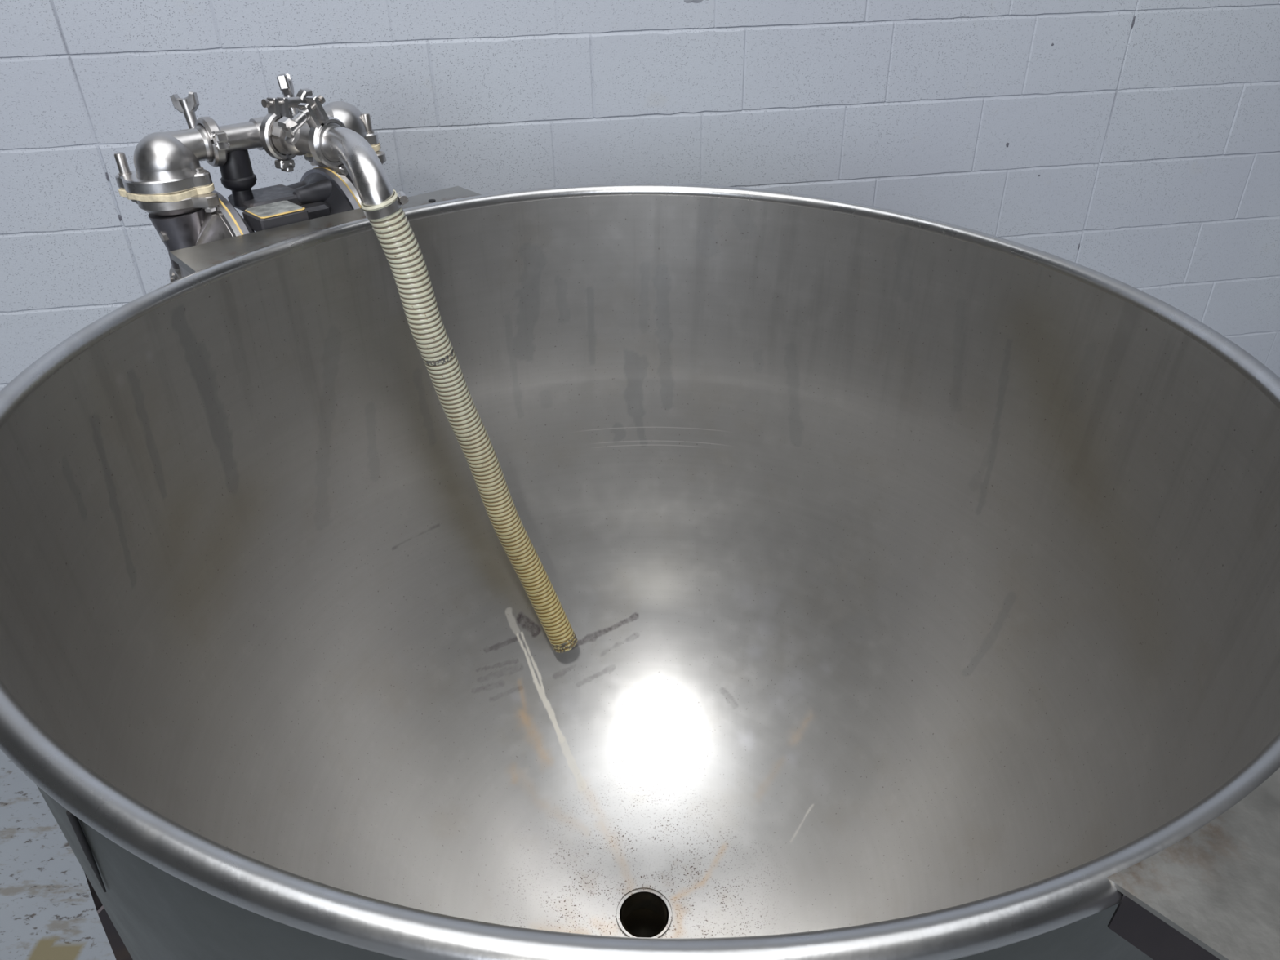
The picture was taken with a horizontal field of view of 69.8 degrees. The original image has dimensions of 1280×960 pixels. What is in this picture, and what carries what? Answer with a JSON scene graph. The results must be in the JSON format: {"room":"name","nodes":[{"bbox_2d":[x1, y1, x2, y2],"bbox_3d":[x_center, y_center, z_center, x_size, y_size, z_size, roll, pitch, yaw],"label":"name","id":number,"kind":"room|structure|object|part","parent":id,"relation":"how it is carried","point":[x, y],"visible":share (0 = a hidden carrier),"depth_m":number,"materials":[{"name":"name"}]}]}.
{"room":"food processing plant","nodes":[
{"label":"food processing plant","id":0,"kind":"room"},
{"bbox_2d":[0,749,115,959],"bbox_3d":[0.050,2.135,-0.022,13.000,0.001,10.700,-1,32,0],"label":"floor","id":1,"kind":"structure","parent":0,"point":[48,911],"depth_m":2.02,"materials":[{"name":"paint"}]},
{"bbox_2d":[0,183,1279,959],"bbox_3d":[-0.003,0.419,1.424,1.595,1.380,1.623,-1,32,0],"label":"tank","id":2,"kind":"object","parent":1,"relation":"on","point":[915,579],"visible":0.98,"depth_m":1.56,"materials":[{"name":"metal"}]},
{"bbox_3d":[-0.540,0.828,1.130,0.074,1.020,0.070,-24,38,-31],"label":"leg","id":3,"kind":"part","parent":2,"relation":"part of","materials":[{"name":"metal"}]},
{"bbox_2d":[114,73,395,282],"bbox_3d":[-0.588,-0.419,1.575,0.456,0.482,0.408,-1,32,0],"label":"pipe assembly","id":4,"kind":"object","parent":2,"relation":"on","point":[169,182],"visible":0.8,"depth_m":1.44,"materials":[{"name":"metal"}]},
{"bbox_3d":[-0.591,-0.439,1.483,0.071,0.002,0.065,-27,40,-35],"label":"label plate","id":5,"kind":"part","parent":4,"relation":"part of","materials":[{"name":"silver metal"}]},
{"bbox_2d":[360,189,577,653],"bbox_3d":[-0.277,-0.047,1.647,0.275,0.951,0.087,-9,33,-12],"label":"hose","id":6,"kind":"object","parent":4,"relation":"hanging from","point":[389,223],"visible":0.99,"depth_m":1.58,"materials":[{"name":"plastic"}]},
{"bbox_3d":[-0.476,-0.406,1.478,0.508,0.020,0.106,-27,40,-35],"label":"bracket plate","id":7,"kind":"part","parent":2,"relation":"part of","materials":[{"name":"metal"}]},
{"bbox_2d":[616,887,671,937],"bbox_3d":[0.006,0.856,1.734,0.140,0.140,0.140,-1,32,0],"label":"outlet","id":8,"kind":"object","parent":2,"relation":"attached to","point":[641,912],"depth_m":1.74,"materials":[{"name":"metal"}]},
{"bbox_3d":[0.527,0.174,0.609,0.517,0.012,0.213,-27,40,-35],"label":"bracket plate","id":9,"kind":"part","parent":2,"relation":"part of","materials":[{"name":"metal"}]},
{"bbox_2d":[0,0,1279,391],"bbox_3d":[0.399,-1.242,2.491,7.500,3.262,0.227,-6,32,-8],"label":"wall","id":10,"kind":"structure","parent":0,"point":[1135,144],"depth_m":2.46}
]}

